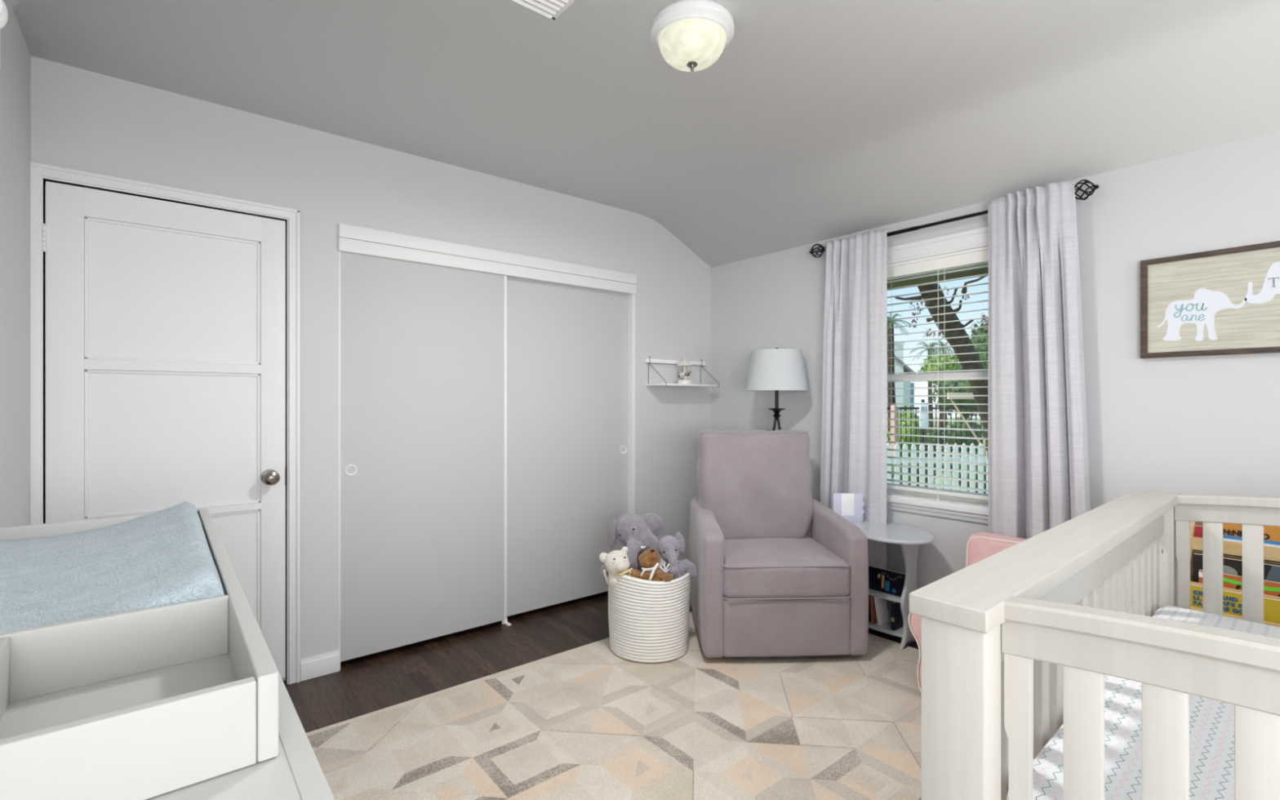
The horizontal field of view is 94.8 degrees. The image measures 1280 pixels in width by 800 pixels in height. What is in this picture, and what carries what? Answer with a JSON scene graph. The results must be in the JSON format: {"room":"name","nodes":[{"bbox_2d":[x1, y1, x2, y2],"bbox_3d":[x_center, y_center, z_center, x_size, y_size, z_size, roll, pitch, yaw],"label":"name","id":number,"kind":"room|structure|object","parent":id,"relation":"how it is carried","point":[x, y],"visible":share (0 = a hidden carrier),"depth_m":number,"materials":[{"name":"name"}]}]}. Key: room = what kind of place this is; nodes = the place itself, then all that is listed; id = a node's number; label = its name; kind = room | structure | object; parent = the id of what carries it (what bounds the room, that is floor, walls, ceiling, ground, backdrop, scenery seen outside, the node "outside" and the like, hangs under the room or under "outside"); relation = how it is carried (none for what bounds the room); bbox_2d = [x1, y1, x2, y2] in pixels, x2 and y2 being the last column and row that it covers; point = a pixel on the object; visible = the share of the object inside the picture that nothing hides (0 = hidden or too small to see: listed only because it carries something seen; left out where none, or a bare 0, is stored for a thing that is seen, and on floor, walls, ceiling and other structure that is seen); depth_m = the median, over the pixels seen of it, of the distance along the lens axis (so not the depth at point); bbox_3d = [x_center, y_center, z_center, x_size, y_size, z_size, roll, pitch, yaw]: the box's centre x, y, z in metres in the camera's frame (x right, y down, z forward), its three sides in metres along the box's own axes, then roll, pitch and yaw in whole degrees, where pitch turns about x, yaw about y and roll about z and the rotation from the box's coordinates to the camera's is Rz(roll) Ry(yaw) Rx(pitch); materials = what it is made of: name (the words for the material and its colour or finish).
{"room":"bedroom","nodes":[
{"label":"bedroom","id":0,"kind":"room"},
{"bbox_2d":[0,0,31,527],"bbox_3d":[-0.413,-0.051,-0.179,0.150,2.600,5.745,0,0,-39],"label":"wall","id":1,"kind":"structure","parent":0,"point":[15,57],"depth_m":1.87,"materials":[{"name":"white paint"}]},
{"bbox_2d":[0,0,8,68],"bbox_3d":[-1.400,-0.787,1.232,0.104,0.183,0.080,0,0,-39],"label":"monitor","id":2,"kind":"object","parent":1,"relation":"attached to","point":[3,10],"visible":1,"depth_m":1.25,"materials":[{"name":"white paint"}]},
{"bbox_2d":[31,56,711,683],"bbox_3d":[-0.863,-0.051,3.238,3.771,2.600,0.120,0,0,-39],"label":"wall","id":3,"kind":"structure","parent":0,"point":[83,120],"depth_m":2.70,"materials":[{"name":"white paint"}]},
{"bbox_2d":[41,181,285,678],"bbox_3d":[-1.845,0.213,2.339,0.757,2.011,0.109,0,0,-39],"label":"door","id":4,"kind":"structure","parent":3,"relation":"in","point":[165,321],"depth_m":2.35,"materials":[{"name":"white paint"}]},
{"bbox_2d":[30,161,300,684],"bbox_3d":[-1.877,0.201,2.399,0.839,2.096,0.140,0,0,-39],"label":"trim","id":5,"kind":"structure","parent":3,"relation":"attached to","point":[39,172],"depth_m":2.46,"materials":[{"name":"white paint"}]},
{"bbox_2d":[300,650,339,681],"bbox_3d":[-1.453,1.203,2.671,0.159,0.092,0.014,0,0,-39],"label":"baseboard","id":6,"kind":"structure","parent":3,"relation":"attached to","point":[329,663],"depth_m":2.67,"materials":[{"name":"white paint"}]},
{"bbox_2d":[340,251,506,662],"bbox_3d":[-1.074,0.258,3.010,0.844,1.913,0.034,0,0,-39],"label":"door","id":7,"kind":"structure","parent":3,"relation":"in","point":[424,346],"depth_m":2.96,"materials":[{"name":"grey paint"}]},
{"bbox_2d":[337,223,636,670],"bbox_3d":[-0.744,0.215,3.314,1.760,2.067,0.132,0,0,-39],"label":"trim","id":8,"kind":"structure","parent":3,"relation":"attached to","point":[351,238],"depth_m":3.19,"materials":[{"name":"white paint"}]},
{"bbox_2d":[506,277,627,616],"bbox_3d":[-0.442,0.258,3.575,0.914,1.913,0.034,0,0,-39],"label":"door","id":9,"kind":"structure","parent":3,"relation":"in","point":[567,346],"depth_m":3.54,"materials":[{"name":"grey paint"}]},
{"bbox_2d":[644,355,719,386],"bbox_3d":[0.305,-0.196,3.995,0.556,0.203,0.182,0,0,-39],"label":"wall shelf","id":10,"kind":"object","parent":3,"relation":"attached to","point":[648,361],"visible":0.97,"depth_m":3.97,"materials":[{"name":"white paint"}]},
{"bbox_2d":[676,356,692,384],"bbox_3d":[0.303,-0.205,4.003,0.108,0.188,0.108,0,0,-39],"label":"figurine","id":11,"kind":"object","parent":10,"relation":"on","point":[684,362],"visible":0.97,"depth_m":3.97,"materials":[{"name":"white ceramic"}]},
{"bbox_2d":[283,591,918,733],"bbox_3d":[0.737,1.309,1.276,3.771,0.120,6.545,0,0,-39],"label":"floor","id":12,"kind":"structure","parent":0,"point":[363,685],"depth_m":2.83,"materials":[{"name":"brown wood"}]},
{"bbox_2d":[146,537,334,799],"bbox_3d":[-0.818,0.798,0.843,0.481,0.901,1.420,0,0,-39],"label":"dresser","id":13,"kind":"object","parent":12,"relation":"on","point":[295,773],"visible":0.23,"depth_m":0.54,"materials":[{"name":"grey paint"}]},
{"bbox_2d":[0,508,279,799],"bbox_3d":[-0.872,0.306,0.881,0.418,0.083,1.132,0,0,-39],"label":"tray","id":14,"kind":"object","parent":13,"relation":"on","point":[145,704],"visible":0.87,"depth_m":0.64,"materials":[{"name":"grey paint"}]},
{"bbox_2d":[0,501,224,633],"bbox_3d":[-0.967,0.288,0.997,0.376,0.108,0.798,0,0,-39],"label":"changing pad","id":15,"kind":"object","parent":14,"relation":"in","point":[162,557],"visible":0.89,"depth_m":0.93,"materials":[{"name":"blue fabric"}]},
{"bbox_2d":[502,619,511,626],"bbox_3d":[-0.744,1.234,3.280,0.037,0.030,0.047,0,0,-39],"label":"guide","id":16,"kind":"object","parent":12,"relation":"on","point":[504,621],"visible":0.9,"depth_m":3.29,"materials":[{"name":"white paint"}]},
{"bbox_2d":[306,611,920,799],"bbox_3d":[0.661,1.244,1.745,2.630,0.010,3.110,0,0,-39],"label":"area rug","id":17,"kind":"object","parent":12,"relation":"on","point":[588,722],"visible":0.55,"depth_m":2.19,"materials":[{"name":"beige carpet"}]},
{"bbox_2d":[603,556,691,662],"bbox_3d":[0.046,1.033,2.959,0.412,0.412,0.417,0,0,36],"label":"rope basket","id":18,"kind":"object","parent":17,"relation":"on","point":[648,620],"visible":0.88,"depth_m":2.78,"materials":[{"name":"white fabric"}]},
{"bbox_2d":[599,546,632,588],"bbox_3d":[-0.090,0.818,2.854,0.154,0.208,0.172,0,0,-39],"label":"bear","id":19,"kind":"object","parent":18,"relation":"in","point":[616,562],"visible":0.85,"depth_m":2.82,"materials":[{"name":"white"}]},
{"bbox_2d":[600,512,662,582],"bbox_3d":[-0.042,0.785,2.994,0.292,0.423,0.234,0,0,-39],"label":"elephant","id":20,"kind":"object","parent":18,"relation":"in","point":[631,530],"visible":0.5,"depth_m":2.95},
{"bbox_2d":[630,547,674,582],"bbox_3d":[0.055,0.812,2.831,0.211,0.211,0.131,0,0,-4],"label":"bear","id":21,"kind":"object","parent":18,"relation":"in","point":[649,560],"visible":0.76,"depth_m":2.79},
{"bbox_2d":[646,532,697,579],"bbox_3d":[0.157,0.820,2.918,0.227,0.322,0.178,0,0,-28],"label":"elephant","id":22,"kind":"object","parent":18,"relation":"in","point":[669,547],"visible":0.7,"depth_m":2.89},
{"bbox_2d":[745,347,808,431],"bbox_3d":[0.838,0.462,3.600,0.380,1.575,0.380,0,0,-39],"label":"floor lamp","id":23,"kind":"object","parent":17,"relation":"on","point":[776,370],"visible":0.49,"depth_m":3.46,"materials":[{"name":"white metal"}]},
{"bbox_2d":[688,429,868,657],"bbox_3d":[0.681,0.702,3.119,0.797,1.073,0.742,0,0,-2],"label":"armchair","id":24,"kind":"object","parent":17,"relation":"on","point":[780,572],"visible":1,"depth_m":2.81,"materials":[{"name":"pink fabric"}]},
{"bbox_2d":[696,429,813,539],"bbox_3d":[0.646,0.470,3.305,0.648,0.610,0.271,0,0,-2],"label":"cushion","id":25,"kind":"object","parent":24,"relation":"on","point":[755,484],"depth_m":3.21,"materials":[{"name":"fabric"}]},
{"bbox_2d":[723,535,849,598],"bbox_3d":[0.684,0.838,3.039,0.604,0.192,0.582,0,0,-2],"label":"seat cushion","id":26,"kind":"object","parent":24,"relation":"on","point":[755,566],"depth_m":2.77,"materials":[{"name":"fabric"}]},
{"bbox_2d":[852,520,934,649],"bbox_3d":[1.252,0.951,3.053,0.424,0.574,0.553,0,0,-39],"label":"side table","id":27,"kind":"object","parent":17,"relation":"on","point":[909,538],"visible":0.41,"depth_m":2.97,"materials":[{"name":"grey paint"}]},
{"bbox_2d":[831,493,865,522],"bbox_3d":[1.141,0.585,3.253,0.178,0.158,0.087,0,0,-4],"label":"photo frame","id":28,"kind":"object","parent":27,"relation":"on","point":[849,506],"visible":0.81,"depth_m":3.21,"materials":[{"name":"grey paint"}]},
{"bbox_2d":[841,493,854,515],"bbox_3d":[1.135,0.567,3.210,0.072,0.119,0.003,0,0,-4],"label":"photo","id":29,"kind":"object","parent":28,"relation":"on","point":[847,500],"depth_m":3.21},
{"bbox_2d":[868,595,871,622],"bbox_3d":[1.243,1.096,3.166,0.102,0.166,0.034,0,0,-39],"label":"book","id":30,"kind":"object","parent":27,"relation":"on","point":[869,614],"visible":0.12,"depth_m":3.13,"materials":[{"name":"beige paper"}]},
{"bbox_2d":[869,595,877,623],"bbox_3d":[1.264,1.103,3.142,0.100,0.150,0.022,0,0,-39],"label":"book","id":31,"kind":"object","parent":27,"relation":"on","point":[873,611],"visible":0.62,"depth_m":3.11,"materials":[{"name":"brown paper"}]},
{"bbox_2d":[873,596,888,626],"bbox_3d":[1.281,1.100,3.120,0.100,0.157,0.034,0,0,-39],"label":"book","id":32,"kind":"object","parent":27,"relation":"on","point":[881,606],"visible":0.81,"depth_m":3.11,"materials":[{"name":"beige paper"}]},
{"bbox_2d":[868,588,901,603],"bbox_3d":[1.300,1.018,3.109,0.145,0.018,0.255,0,0,-39],"label":"shelf","id":33,"kind":"object","parent":27,"relation":"attached to","point":[873,593],"depth_m":3.05,"materials":[{"name":"grey paint"}]},
{"bbox_2d":[868,619,903,637],"bbox_3d":[1.296,1.188,3.106,0.155,0.018,0.255,0,0,-39],"label":"shelf","id":34,"kind":"object","parent":27,"relation":"attached to","point":[885,628],"depth_m":3.05,"materials":[{"name":"grey paint"}]},
{"bbox_2d":[868,565,905,596],"bbox_3d":[1.291,0.950,3.102,0.024,0.120,0.236,0,0,-39],"label":"book","id":35,"kind":"object","parent":27,"relation":"on","point":[891,582],"visible":0.73,"depth_m":3.09,"materials":[{"name":"black paper"}]},
{"bbox_2d":[877,573,884,588],"bbox_3d":[1.274,0.954,3.112,0.002,0.070,0.038,8,-5,-39],"label":"print","id":36,"kind":"object","parent":35,"relation":"attached to","point":[881,577],"depth_m":3.11,"materials":[{"name":"brown paper"}]},
{"bbox_2d":[884,580,895,593],"bbox_3d":[1.307,0.971,3.069,0.001,0.050,0.059,8,-5,-39],"label":"print","id":37,"kind":"object","parent":35,"relation":"attached to","point":[886,583],"depth_m":3.08},
{"bbox_2d":[890,601,903,631],"bbox_3d":[1.336,1.109,3.051,0.102,0.140,0.020,0,0,-39],"label":"book","id":38,"kind":"object","parent":27,"relation":"on","point":[896,618],"visible":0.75,"depth_m":3.03,"materials":[{"name":"black paper"}]},
{"bbox_2d":[907,532,1027,691],"bbox_3d":[1.547,0.923,2.423,0.524,0.626,0.641,0,0,-39],"label":"armchair","id":39,"kind":"object","parent":17,"relation":"on","point":[980,545],"visible":0.12,"depth_m":2.62,"materials":[{"name":"pink fabric"}]},
{"bbox_2d":[908,488,1279,799],"bbox_3d":[1.236,0.741,0.928,1.474,0.994,0.944,0,0,-40],"label":"crib","id":40,"kind":"object","parent":17,"relation":"on","point":[1019,643],"visible":0.84,"depth_m":0.77,"materials":[{"name":"white wood"}]},
{"bbox_2d":[1006,604,1279,799],"bbox_3d":[1.211,0.609,0.938,1.192,0.120,0.748,0,0,-40],"label":"mattress","id":41,"kind":"object","parent":40,"relation":"on","point":[1211,722],"visible":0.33,"depth_m":0.94,"materials":[{"name":"white fabric"}]},
{"bbox_2d":[1190,521,1279,626],"bbox_3d":[2.177,0.819,1.801,0.530,0.860,0.756,0,0,-39],"label":"rack","id":42,"kind":"object","parent":17,"relation":"on","point":[1233,550],"visible":0.17,"depth_m":2.01,"materials":[{"name":"brown wood"}]},
{"bbox_2d":[1194,525,1202,537],"bbox_3d":[2.006,0.489,2.103,0.021,0.081,0.031,0,0,-39],"label":"picture book","id":43,"kind":"object","parent":42,"relation":"on","point":[1198,529],"visible":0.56,"depth_m":2.11,"materials":[{"name":"red paper"}]},
{"bbox_2d":[1190,584,1279,624],"bbox_3d":[2.011,0.706,1.795,0.019,0.171,0.510,0,0,-39],"label":"picture book","id":44,"kind":"object","parent":42,"relation":"on","point":[1232,601],"visible":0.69,"depth_m":1.90,"materials":[{"name":"yellow paper"}]},
{"bbox_2d":[1191,549,1279,564],"bbox_3d":[2.232,0.533,1.847,0.086,0.008,0.724,0,0,-39],"label":"shelf","id":45,"kind":"object","parent":42,"relation":"attached to","point":[1227,553],"depth_m":2.01,"materials":[{"name":"brown wood"}]},
{"bbox_2d":[1193,553,1279,582],"bbox_3d":[2.070,0.632,1.909,0.020,0.191,0.402,0,0,-39],"label":"picture book","id":46,"kind":"object","parent":42,"relation":"on","point":[1230,566],"visible":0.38,"depth_m":1.98,"materials":[{"name":"black paper"}]},
{"bbox_2d":[1222,564,1237,575],"bbox_3d":[1.988,0.582,2.004,0.001,0.044,0.068,4,-2,-39],"label":"art","id":47,"kind":"object","parent":46,"relation":"attached to","point":[1226,570],"depth_m":1.99},
{"bbox_2d":[1265,565,1279,582],"bbox_3d":[2.076,0.579,1.896,0.001,0.085,0.097,4,-2,-39],"label":"art","id":48,"kind":"object","parent":46,"relation":"attached to","point":[1273,575],"depth_m":1.91},
{"bbox_2d":[1198,569,1279,596],"bbox_3d":[2.055,0.656,1.889,0.015,0.142,0.380,0,0,-39],"label":"picture book","id":49,"kind":"object","parent":42,"relation":"on","point":[1231,581],"visible":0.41,"depth_m":1.96,"materials":[{"name":"orange paper"}]},
{"bbox_2d":[1198,571,1202,577],"bbox_3d":[1.953,0.600,2.012,0.001,0.018,0.060,4,-2,-39],"label":"art","id":50,"kind":"object","parent":49,"relation":"on","point":[1200,574],"depth_m":2.03},
{"bbox_2d":[1222,577,1279,591],"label":"art","id":51,"kind":"object","parent":49,"relation":"attached to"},
{"bbox_2d":[1222,523,1279,547],"bbox_3d":[2.169,0.439,1.924,0.035,0.179,0.459,0,0,-39],"label":"picture book","id":52,"kind":"object","parent":42,"relation":"on","point":[1233,532],"visible":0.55,"depth_m":2.03,"materials":[{"name":"orange paper"}]},
{"bbox_2d":[1222,537,1279,547],"bbox_3d":[2.160,0.504,1.913,0.001,0.046,0.455,10,-6,-39],"label":"art","id":53,"kind":"object","parent":52,"relation":"attached to","point":[1224,539],"depth_m":2.03},
{"bbox_2d":[1222,534,1279,545],"bbox_3d":[2.163,0.475,1.916,0.001,0.012,0.455,10,-6,-39],"label":"art","id":54,"kind":"object","parent":52,"relation":"attached to","point":[1238,538],"depth_m":2.03},
{"bbox_2d":[9,0,1279,267],"bbox_3d":[0.987,-1.123,0.996,3.805,0.413,5.795,0,0,-39],"label":"ceiling","id":55,"kind":"structure","parent":0,"point":[818,120],"depth_m":2.24,"materials":[{"name":"white paint"}]},
{"bbox_2d":[511,0,575,20],"bbox_3d":[-0.327,-1.220,1.682,0.346,0.017,0.256,0,0,-39],"label":"ceiling vent","id":56,"kind":"object","parent":55,"relation":"in","point":[552,9],"visible":1,"depth_m":1.81,"materials":[{"name":"white metal"}]},
{"bbox_2d":[650,0,734,71],"bbox_3d":[0.171,-1.153,1.927,0.274,0.151,0.274,0,0,-39],"label":"ceiling light","id":57,"kind":"object","parent":55,"relation":"attached to","point":[690,35],"visible":1,"depth_m":1.85,"materials":[{"name":"white glass"}]},
{"bbox_2d":[711,130,1279,611],"bbox_3d":[2.355,0.102,2.156,0.150,2.295,5.865,0,0,-39],"label":"wall","id":58,"kind":"structure","parent":0,"point":[1194,424],"depth_m":2.44,"materials":[{"name":"white paint"}]},
{"bbox_2d":[886,226,988,524],"bbox_3d":[1.596,-0.123,3.063,0.180,1.436,1.040,0,0,-39],"label":"window","id":59,"kind":"structure","parent":58,"relation":"in","point":[976,510],"depth_m":3.04,"materials":[{"name":"white paint"}]},
{"bbox_2d":[886,248,988,500],"bbox_3d":[1.577,-0.103,3.048,0.061,1.271,0.838,0,0,-39],"label":"window blind","id":60,"kind":"object","parent":59,"relation":"attached to","point":[980,256],"visible":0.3,"depth_m":3.06,"materials":[{"name":"white plastic"}]},
{"bbox_2d":[887,263,988,288],"bbox_3d":[1.581,-0.844,3.612,0.490,0.215,4.800,0,0,-39],"label":"roof eave","id":61,"kind":"object","parent":58,"relation":"attached to","point":[980,271],"depth_m":3.60,"materials":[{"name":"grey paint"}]},
{"bbox_2d":[809,179,1098,257],"bbox_3d":[1.486,-0.897,3.018,0.118,0.083,1.416,0,0,-39],"label":"curtain rod","id":62,"kind":"object","parent":58,"relation":"attached to","point":[822,250],"visible":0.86,"depth_m":2.91,"materials":[{"name":"black metal"}]},
{"bbox_2d":[820,227,887,568],"bbox_3d":[1.202,0.146,3.332,0.089,2.146,0.430,0,0,-39],"label":"curtain","id":63,"kind":"object","parent":62,"relation":"hanging from","point":[854,427],"visible":0.7,"depth_m":3.27,"materials":[{"name":"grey fabric"}]},
{"bbox_2d":[987,179,1090,538],"bbox_3d":[1.773,0.138,2.617,0.108,2.161,0.414,0,0,-39],"label":"curtain","id":64,"kind":"object","parent":62,"relation":"hanging from","point":[1038,464],"visible":0.64,"depth_m":2.59,"materials":[{"name":"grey fabric"}]},
{"bbox_2d":[1140,240,1279,358],"bbox_3d":[2.338,-0.371,2.035,0.028,0.396,0.934,0,0,-39],"label":"wall picture","id":65,"kind":"object","parent":58,"relation":"attached to","point":[1226,301],"visible":1,"depth_m":2.23,"materials":[{"name":"brown wood"}]},
{"bbox_2d":[1156,288,1246,341],"bbox_3d":[2.149,-0.331,2.259,0.001,0.202,0.254,0,0,-39],"label":"print","id":66,"kind":"object","parent":65,"relation":"attached to","point":[1183,314],"depth_m":2.25,"materials":[{"name":"white paper"}]},
{"bbox_2d":[1244,261,1279,303],"bbox_3d":[2.409,-0.359,1.940,0.001,0.315,0.579,0,0,-39],"label":"print","id":67,"kind":"object","parent":65,"relation":"attached to","point":[1262,278],"depth_m":2.13,"materials":[{"name":"white paper"}]},
{"label":"outside","id":68,"kind":"structure","parent":0,"visible":0},
{"bbox_2d":[891,417,986,493],"bbox_3d":[15.032,1.749,31.616,56.737,0.200,90.000,0,0,-39],"label":"ground","id":69,"kind":"structure","parent":68,"point":[934,418],"depth_m":18.13,"materials":[{"name":"green plant"}]},
{"bbox_2d":[890,404,898,471],"bbox_3d":[5.775,0.873,13.332,0.200,1.552,0.100,0,0,-39],"label":"gate post","id":70,"kind":"object","parent":69,"relation":"on","point":[893,407],"visible":0.56,"depth_m":13.27,"materials":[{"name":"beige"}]},
{"bbox_2d":[887,313,911,444],"bbox_3d":[8.502,-0.656,19.960,1.010,4.625,1.352,0,0,-39],"label":"palm tree","id":71,"kind":"object","parent":69,"relation":"on","point":[891,369],"visible":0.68,"depth_m":19.93,"materials":[{"name":"green plant"}]},
{"bbox_2d":[893,341,914,414],"bbox_3d":[9.159,-0.283,23.950,2.754,3.864,4.300,0,0,0],"label":"house","id":72,"kind":"structure","parent":69,"relation":"on","point":[901,392],"depth_m":21.90,"materials":[{"name":"white paint"}]},
{"bbox_2d":[887,405,930,457],"bbox_3d":[6.674,0.874,14.587,1.258,1.550,1.044,0,0,-39],"label":"bush","id":73,"kind":"object","parent":69,"relation":"on","point":[903,415],"visible":0.32,"depth_m":14.26,"materials":[{"name":"green plant"}]},
{"bbox_2d":[891,452,936,487],"bbox_3d":[4.380,1.214,9.388,1.019,0.869,0.745,0,0,-39],"label":"bush","id":74,"kind":"object","parent":69,"relation":"on","point":[909,455],"visible":0.12,"depth_m":9.16,"materials":[{"name":"green plant"}]},
{"bbox_2d":[919,399,931,450],"bbox_3d":[5.104,0.813,10.524,0.215,1.672,0.073,0,0,0],"label":"sign","id":75,"kind":"object","parent":69,"relation":"on","point":[922,407],"visible":0.6,"depth_m":10.49,"materials":[{"name":"grey metal"}]},
{"bbox_2d":[910,342,948,427],"bbox_3d":[17.773,-0.998,36.037,2.269,5.307,1.839,0,0,-11],"label":"palm tree","id":76,"kind":"object","parent":69,"relation":"on","point":[930,352],"visible":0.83,"depth_m":35.95,"materials":[{"name":"green plant"}]},
{"bbox_2d":[924,424,947,457],"bbox_3d":[8.101,1.147,16.369,1.129,1.056,1.003,0,0,-39],"label":"bush","id":77,"kind":"object","parent":69,"relation":"on","point":[933,431],"visible":0.25,"depth_m":16.06,"materials":[{"name":"green plant"}]},
{"bbox_2d":[886,443,987,493],"bbox_3d":[4.194,1.110,8.220,4.400,1.038,0.059,0,0,-1],"label":"picket fence","id":78,"kind":"object","parent":69,"relation":"on","point":[905,454],"visible":0.24,"depth_m":8.19,"materials":[{"name":"white paint"}]},
{"bbox_2d":[887,407,986,471],"bbox_3d":[7.409,0.888,13.500,5.005,1.482,0.030,0,0,0],"label":"iron fence","id":79,"kind":"object","parent":69,"relation":"on","point":[900,408],"visible":0.18,"depth_m":13.49,"materials":[{"name":"grey"}]},
{"bbox_2d":[917,351,961,433],"bbox_3d":[15.470,-0.428,30.016,3.076,4.180,2.140,0,0,-39],"label":"tree","id":80,"kind":"object","parent":69,"relation":"on","point":[942,366],"visible":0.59,"depth_m":29.32,"materials":[{"name":"green plant"}]},
{"bbox_2d":[925,339,955,425],"bbox_3d":[20.751,-1.268,39.988,2.393,5.846,2.326,0,0,-39],"label":"palm tree","id":81,"kind":"object","parent":69,"relation":"on","point":[944,348],"visible":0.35,"depth_m":39.84,"materials":[{"name":"green plant"}]},
{"bbox_2d":[894,275,988,455],"bbox_3d":[3.781,0.013,6.552,2.703,3.351,0.785,0,0,-39],"label":"leaning tree","id":82,"kind":"object","parent":69,"relation":"on","point":[953,325],"visible":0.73,"depth_m":6.45,"materials":[{"name":"brown plant"}]},
{"bbox_2d":[928,367,979,420],"bbox_3d":[10.588,0.288,19.006,3.282,2.723,2.081,0,0,-39],"label":"bush","id":83,"kind":"object","parent":69,"relation":"on","point":[947,383],"visible":0.34,"depth_m":18.32,"materials":[{"name":"green plant"}]},
{"bbox_2d":[946,351,965,417],"bbox_3d":[18.758,-0.695,34.008,3.347,4.710,2.171,0,0,-39],"label":"tree","id":84,"kind":"object","parent":69,"relation":"on","point":[955,356],"visible":0.05,"depth_m":33.51,"materials":[{"name":"green plant"}]},
{"bbox_2d":[942,415,985,453],"bbox_3d":[8.472,1.008,15.387,1.662,1.282,0.883,0,0,-39],"label":"bush","id":85,"kind":"object","parent":69,"relation":"on","point":[963,424],"visible":0.41,"depth_m":15.07,"materials":[{"name":"green plant"}]},
{"bbox_2d":[946,392,986,453],"bbox_3d":[6.280,0.754,10.900,1.068,1.808,0.234,0,0,20],"label":"push broom","id":86,"kind":"object","parent":69,"relation":"on","point":[950,398],"visible":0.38,"depth_m":10.96,"materials":[{"name":"beige wood"}]},
{"bbox_2d":[951,449,986,493],"bbox_3d":[5.817,1.255,10.207,1.249,0.823,0.722,0,0,-39],"label":"bush","id":87,"kind":"object","parent":69,"relation":"on","point":[976,451],"visible":0.12,"depth_m":9.91,"materials":[{"name":"green plant"}]},
{"bbox_2d":[967,314,988,437],"bbox_3d":[15.415,-1.068,25.989,2.100,5.454,2.100,0,0,-39],"label":"tree","id":88,"kind":"object","parent":69,"relation":"on","point":[981,331],"visible":0.22,"depth_m":25.57,"materials":[{"name":"green plant"}]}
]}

